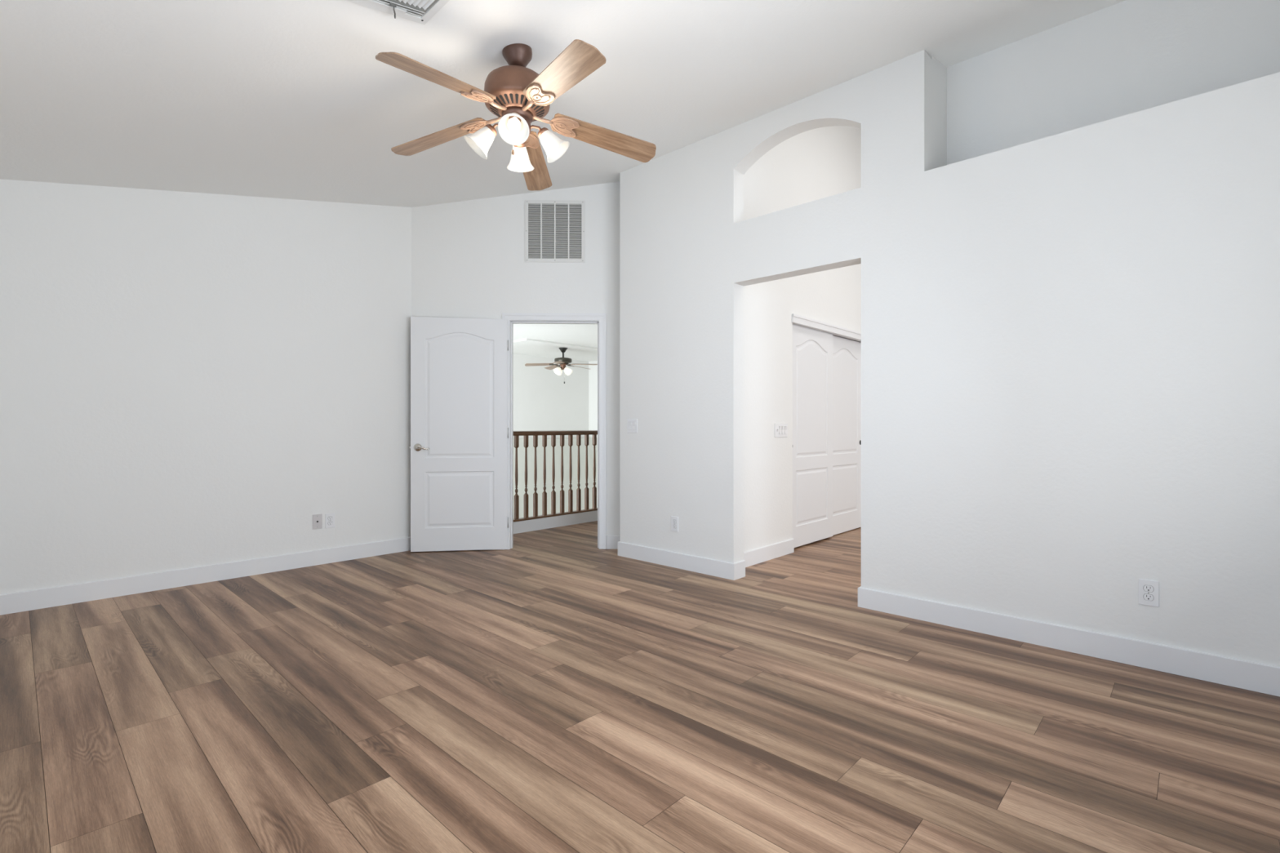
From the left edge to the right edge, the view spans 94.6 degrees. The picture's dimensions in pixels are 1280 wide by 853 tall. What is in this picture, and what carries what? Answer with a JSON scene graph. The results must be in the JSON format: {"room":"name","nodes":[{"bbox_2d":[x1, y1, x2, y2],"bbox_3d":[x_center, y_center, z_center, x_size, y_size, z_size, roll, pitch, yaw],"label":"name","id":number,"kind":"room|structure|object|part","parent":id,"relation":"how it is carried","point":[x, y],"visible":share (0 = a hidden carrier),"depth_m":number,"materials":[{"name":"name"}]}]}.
{"room":"empty bedroom","nodes":[
{"label":"empty bedroom","id":0,"kind":"room"},
{"bbox_2d":[0,178,411,594],"bbox_3d":[-3.026,-0.418,4.204,0.120,3.048,2.935,0,0,43],"label":"wall","id":1,"kind":"structure","parent":0,"point":[188,380],"depth_m":4.05,"materials":[{"name":"paint"}]},
{"bbox_2d":[0,537,410,615],"bbox_3d":[-2.953,1.028,4.184,0.014,0.117,2.765,0,0,43],"label":"baseboard","id":2,"kind":"structure","parent":1,"relation":"attached to","point":[35,599],"depth_m":4.02,"materials":[{"name":"paint"}]},
{"bbox_2d":[312,513,322,529],"bbox_3d":[-2.529,0.746,4.633,0.016,0.115,0.070,0,0,43],"label":"cable plate","id":3,"kind":"object","parent":1,"relation":"attached to","point":[317,518],"visible":1,"depth_m":4.63,"materials":[{"name":"plastic"}]},
{"bbox_2d":[325,512,334,528],"bbox_3d":[-2.467,0.750,4.704,0.009,0.115,0.070,0,0,43],"label":"wall outlet","id":4,"kind":"object","parent":1,"relation":"attached to","point":[330,517],"visible":1,"depth_m":4.70,"materials":[{"name":"plastic"}]},
{"bbox_2d":[411,181,620,535],"bbox_3d":[-0.938,-0.560,5.288,2.150,3.332,0.120,0,0,-2],"label":"wall","id":5,"kind":"structure","parent":0,"point":[468,257],"depth_m":5.22,"materials":[{"name":"paint"}]},
{"bbox_2d":[409,316,508,551],"bbox_3d":[-1.573,0.067,5.155,0.836,2.022,0.147,0,0,-8],"label":"door","id":6,"kind":"structure","parent":5,"relation":"in","point":[460,431],"depth_m":5.14,"materials":[{"name":"white paint"}]},
{"bbox_3d":[-1.873,0.181,5.066,0.141,0.067,0.056,0,0,-8],"label":"lever handle","id":7,"kind":"part","parent":6,"relation":"part of","materials":[{"name":"silver metal"}]},
{"bbox_2d":[502,312,606,550],"bbox_3d":[-0.759,0.042,5.285,0.915,2.088,0.136,0,0,-2],"label":"door frame","id":8,"kind":"structure","parent":5,"relation":"attached to","point":[602,317],"depth_m":5.24,"materials":[{"name":"paint"}]},
{"bbox_2d":[524,200,585,262],"bbox_3d":[-0.752,-1.728,5.227,0.530,0.546,0.012,0,0,-2],"label":"air vent","id":9,"kind":"object","parent":5,"relation":"in","point":[555,229],"visible":1,"depth_m":5.23,"materials":[{"name":"metal"}]},
{"bbox_3d":[-0.933,-1.728,5.222,0.108,0.481,0.007,0,0,-2],"label":"louvre panel","id":10,"kind":"part","parent":9,"relation":"part of","materials":[{"name":"metal"}]},
{"bbox_3d":[-0.813,-1.728,5.226,0.108,0.481,0.007,0,0,-2],"label":"louvre panel","id":11,"kind":"part","parent":9,"relation":"part of","materials":[{"name":"metal"}]},
{"bbox_3d":[-0.692,-1.728,5.230,0.108,0.481,0.007,0,0,-2],"label":"louvre panel","id":12,"kind":"part","parent":9,"relation":"part of","materials":[{"name":"metal"}]},
{"bbox_3d":[-0.572,-1.728,5.233,0.108,0.481,0.007,0,0,-2],"label":"louvre panel","id":13,"kind":"part","parent":9,"relation":"part of","materials":[{"name":"metal"}]},
{"bbox_2d":[606,535,620,549],"bbox_3d":[-0.078,1.028,5.247,0.434,0.117,0.014,0,0,-2],"label":"baseboard","id":14,"kind":"structure","parent":5,"relation":"attached to","point":[612,541],"depth_m":5.24,"materials":[{"name":"paint"}]},
{"bbox_2d":[513,353,588,439],"bbox_3d":[-3.075,1.236,10.025,0.120,5.300,5.785,0,0,43],"label":"wall","id":15,"kind":"structure","parent":0,"point":[542,400],"depth_m":11.33,"materials":[{"name":"paint"}]},
{"bbox_2d":[513,437,596,519],"bbox_3d":[-2.899,2.031,9.942,0.250,3.610,5.665,0,0,43],"label":"wall","id":16,"kind":"structure","parent":0,"point":[531,449],"depth_m":11.08,"materials":[{"name":"paint"}]},
{"bbox_2d":[513,324,597,361],"bbox_3d":[-0.981,-1.391,8.055,5.870,0.125,5.785,0,0,43],"label":"ceiling","id":17,"kind":"structure","parent":0,"point":[584,335],"depth_m":9.24,"materials":[{"name":"white paint"}]},
{"bbox_2d":[524,347,597,383],"bbox_3d":[-1.286,-1.026,10.037,1.222,0.605,1.203,0,0,43],"label":"ceiling fan","id":18,"kind":"object","parent":17,"relation":"hanging from","point":[563,362],"visible":1,"depth_m":9.93,"materials":[{"name":"brown metal"}]},
{"bbox_3d":[-1.688,-1.038,9.889,0.477,0.006,0.130,-3,-11,-16],"label":"blade","id":19,"kind":"part","parent":18,"relation":"part of","materials":[{"name":"brown wood"}]},
{"bbox_3d":[-1.525,-1.038,10.334,0.130,0.006,0.477,14,-11,-33],"label":"blade","id":20,"kind":"part","parent":18,"relation":"part of","materials":[{"name":"brown wood"}]},
{"bbox_3d":[-1.383,-0.932,9.917,0.128,0.129,0.129,0,0,43],"label":"lamp shade","id":21,"kind":"part","parent":18,"relation":"part of","materials":[{"name":"white glass"}]},
{"bbox_3d":[-1.315,-1.038,9.596,0.130,0.006,0.477,-12,2,3],"label":"blade","id":22,"kind":"part","parent":18,"relation":"part of","materials":[{"name":"brown wood"}]},
{"bbox_3d":[-1.218,-0.932,9.916,0.129,0.129,0.128,0,0,43],"label":"lamp shade","id":23,"kind":"part","parent":18,"relation":"part of","materials":[{"name":"white glass"}]},
{"bbox_3d":[-0.921,-1.038,9.861,0.477,0.006,0.130,3,13,20],"label":"blade","id":24,"kind":"part","parent":18,"relation":"part of","materials":[{"name":"brown wood"}]},
{"bbox_2d":[513,510,597,533],"bbox_3d":[-0.038,1.152,7.346,0.085,0.368,5.525,0,0,43],"label":"baseboard","id":25,"kind":"structure","parent":0,"point":[521,526],"depth_m":6.34,"materials":[{"name":"paint"}]},
{"bbox_2d":[513,430,597,522],"bbox_3d":[-0.038,0.507,7.345,0.068,0.922,5.525,0,0,43],"label":"landing railing","id":26,"kind":"object","parent":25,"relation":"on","point":[586,433],"visible":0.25,"depth_m":6.38,"materials":[{"name":"brown wood"}]},
{"bbox_3d":[-0.038,0.958,7.345,0.068,0.020,5.525,0,0,43],"label":"shoe rail","id":27,"kind":"part","parent":26,"relation":"part of","materials":[{"name":"brown wood"}]},
{"bbox_3d":[-0.038,0.070,7.345,0.062,0.048,5.525,0,0,43],"label":"handrail","id":28,"kind":"part","parent":26,"relation":"part of","materials":[{"name":"brown wood"}]},
{"bbox_2d":[0,0,1124,207],"bbox_3d":[-0.398,-1.824,2.819,5.725,1.074,4.520,0,0,43],"label":"ceiling","id":29,"kind":"structure","parent":0,"point":[275,99],"depth_m":2.95,"materials":[{"name":"white paint"}]},
{"bbox_2d":[345,0,449,24],"bbox_3d":[-0.867,-1.601,2.128,0.400,0.087,0.393,0,0,43],"label":"ceiling vent","id":30,"kind":"object","parent":29,"relation":"in","point":[421,11],"visible":1,"depth_m":2.28,"materials":[{"name":"metal"}]},
{"bbox_3d":[-0.939,-1.592,2.262,0.023,0.030,0.071,0,0,-7],"label":"damper lever","id":31,"kind":"part","parent":30,"relation":"part of","materials":[{"name":"grey metal"}]},
{"bbox_2d":[375,39,656,191],"bbox_3d":[-0.573,-1.490,2.693,1.285,0.524,1.276,0,0,43],"label":"ceiling fan","id":32,"kind":"object","parent":29,"relation":"hanging from","point":[520,96],"visible":0.99,"depth_m":2.67,"materials":[{"name":"brown wood"}]},
{"bbox_3d":[-0.812,-1.409,2.389,0.142,0.006,0.513,14,15,33],"label":"blade","id":33,"kind":"part","parent":32,"relation":"part of","materials":[{"name":"brown wood"}]},
{"bbox_3d":[-0.968,-1.398,2.858,0.516,0.006,0.142,-10,9,17],"label":"blade","id":34,"kind":"part","parent":32,"relation":"part of","materials":[{"name":"brown wood"}]},
{"bbox_3d":[-0.745,-1.308,2.712,0.130,0.144,0.135,0,0,43],"label":"lamp shade","id":35,"kind":"part","parent":32,"relation":"part of","materials":[{"name":"white glass"}]},
{"bbox_3d":[-0.548,-1.308,2.553,0.135,0.144,0.130,0,0,43],"label":"lamp shade","id":36,"kind":"part","parent":32,"relation":"part of","materials":[{"name":"white glass"}]},
{"bbox_3d":[-0.549,-1.325,2.579,0.072,0.086,0.066,0,0,43],"label":"bulb","id":37,"kind":"part","parent":32,"relation":"part of","materials":[{"name":"white glass"}]},
{"bbox_3d":[-0.586,-1.308,2.909,0.135,0.144,0.130,0,0,43],"label":"lamp shade","id":38,"kind":"part","parent":32,"relation":"part of","materials":[{"name":"white glass"}]},
{"bbox_3d":[-0.488,-1.380,2.741,0.085,0.037,0.016,0,0,-7],"label":"lamp arm","id":39,"kind":"part","parent":32,"relation":"part of","materials":[{"name":"brown metal"}]},
{"bbox_3d":[-0.570,-1.402,3.151,0.142,0.006,0.515,-12,-8,-2],"label":"blade","id":40,"kind":"part","parent":32,"relation":"part of","materials":[{"name":"brown wood"}]},
{"bbox_3d":[-0.390,-1.308,2.750,0.130,0.144,0.135,0,0,43],"label":"lamp shade","id":41,"kind":"part","parent":32,"relation":"part of","materials":[{"name":"white glass"}]},
{"bbox_3d":[-0.318,-1.421,2.393,0.142,0.006,0.511,15,-5,-36],"label":"blade","id":42,"kind":"part","parent":32,"relation":"part of","materials":[{"name":"brown wood"}]},
{"bbox_3d":[-0.169,-1.395,2.864,0.517,0.006,0.142,10,-15,-18],"label":"blade","id":43,"kind":"part","parent":32,"relation":"part of","materials":[{"name":"brown wood"}]},
{"bbox_2d":[588,360,597,507],"bbox_3d":[2.670,0.286,8.673,10.400,7.200,0.120,0,0,43],"label":"wall","id":44,"kind":"structure","parent":0,"point":[593,373],"depth_m":12.00,"materials":[{"name":"paint"}]},
{"bbox_2d":[0,520,1279,852],"bbox_3d":[1.176,1.211,4.139,6.160,0.250,8.560,0,0,43],"label":"floor","id":45,"kind":"structure","parent":0,"point":[553,691],"depth_m":2.21,"materials":[{"name":"brown wood"}]},
{"bbox_2d":[743,125,861,551],"bbox_3d":[2.123,-1.064,6.049,0.120,4.340,4.450,0,0,43],"label":"wall","id":46,"kind":"structure","parent":0,"point":[821,162],"depth_m":4.95,"materials":[{"name":"paint"}]},
{"bbox_2d":[743,538,794,567],"bbox_3d":[0.985,1.028,4.742,0.014,0.117,0.987,0,0,43],"label":"baseboard","id":47,"kind":"structure","parent":46,"relation":"attached to","point":[762,554],"depth_m":4.79,"materials":[{"name":"paint"}]},
{"bbox_2d":[774,423,787,437],"bbox_3d":[1.174,0.034,4.940,0.018,0.109,0.200,0,0,43],"label":"light switch","id":48,"kind":"object","parent":46,"relation":"attached to","point":[780,429],"visible":1,"depth_m":4.93,"materials":[{"name":"plastic"}]},
{"bbox_2d":[791,313,861,341],"bbox_3d":[1.884,-0.935,5.709,0.042,0.073,1.683,0,0,43],"label":"trim","id":49,"kind":"structure","parent":46,"relation":"attached to","point":[797,319],"depth_m":5.52,"materials":[{"name":"paint"}]},
{"bbox_2d":[832,333,861,342],"bbox_3d":[1.829,-0.927,5.751,0.080,0.043,1.638,0,0,43],"label":"track","id":50,"kind":"object","parent":46,"relation":"attached to","point":[834,335],"depth_m":6.07,"materials":[{"name":"metal"}]},
{"bbox_2d":[792,323,832,547],"bbox_3d":[1.580,0.080,5.457,0.034,1.977,0.845,0,0,43],"label":"door","id":51,"kind":"structure","parent":50,"relation":"hanging from","point":[812,348],"depth_m":5.45,"materials":[{"name":"white paint"}]},
{"bbox_2d":[832,335,861,535],"bbox_3d":[2.087,0.088,6.049,0.032,1.975,0.845,0,0,43],"label":"door","id":52,"kind":"structure","parent":50,"relation":"hanging from","point":[846,353],"depth_m":6.06,"materials":[{"name":"white paint"}]},
{"bbox_2d":[929,55,946,168],"bbox_3d":[1.737,-0.549,3.553,0.120,3.309,0.285,0,0,43],"label":"wall","id":53,"kind":"structure","parent":0,"point":[939,71],"depth_m":3.51,"materials":[{"name":"paint"}]},
{"bbox_2d":[620,49,1279,666],"bbox_3d":[1.395,-0.517,3.590,4.170,3.246,0.130,0,0,43],"label":"wall","id":54,"kind":"structure","parent":0,"point":[1070,340],"depth_m":3.01,"materials":[{"name":"paint"}]},
{"bbox_2d":[626,418,637,432],"bbox_3d":[-0.066,-0.005,4.867,0.116,0.115,0.012,0,0,43],"label":"light switch","id":55,"kind":"object","parent":54,"relation":"attached to","point":[632,424],"visible":1,"depth_m":4.87,"materials":[{"name":"plastic"}]},
{"bbox_2d":[671,515,678,532],"bbox_3d":[0.267,0.752,4.556,0.070,0.115,0.009,0,0,43],"label":"wall outlet","id":56,"kind":"object","parent":54,"relation":"attached to","point":[674,520],"visible":1,"depth_m":4.55,"materials":[{"name":"plastic"}]},
{"bbox_2d":[617,541,745,580],"bbox_3d":[0.364,1.028,4.705,1.170,0.117,0.369,0,0,43],"label":"baseboard","id":57,"kind":"structure","parent":54,"relation":"attached to","point":[730,571],"depth_m":4.48,"materials":[{"name":"paint"}]},
{"bbox_2d":[857,586,1279,696],"bbox_3d":[2.091,1.028,2.925,2.004,0.117,0.144,0,0,43],"label":"baseboard","id":58,"kind":"structure","parent":54,"relation":"attached to","point":[1257,677],"depth_m":2.79,"materials":[{"name":"paint"}]},
{"bbox_2d":[1138,578,1159,607],"bbox_3d":[2.287,0.748,2.655,0.070,0.115,0.009,0,0,43],"label":"wall outlet","id":59,"kind":"object","parent":54,"relation":"attached to","point":[1148,590],"visible":1,"depth_m":2.65,"materials":[{"name":"plastic"}]},
{"bbox_2d":[1142,585,1154,592],"bbox_3d":[2.285,0.729,2.654,0.037,0.029,0.005,0,0,43],"label":"socket","id":60,"kind":"object","parent":59,"relation":"attached to","point":[1146,588],"depth_m":2.65,"materials":[{"name":"plastic"}]},
{"bbox_2d":[1142,593,1154,600],"bbox_3d":[2.285,0.767,2.654,0.037,0.029,0.005,0,0,43],"label":"socket","id":61,"kind":"object","parent":59,"relation":"attached to","point":[1146,597],"depth_m":2.65,"materials":[{"name":"plastic"}]},
{"bbox_2d":[946,0,1279,164],"bbox_3d":[2.513,-0.561,3.100,1.870,3.334,0.120,0,0,43],"label":"wall","id":62,"kind":"structure","parent":0,"point":[1126,57],"depth_m":3.09,"materials":[{"name":"paint"}]}
]}

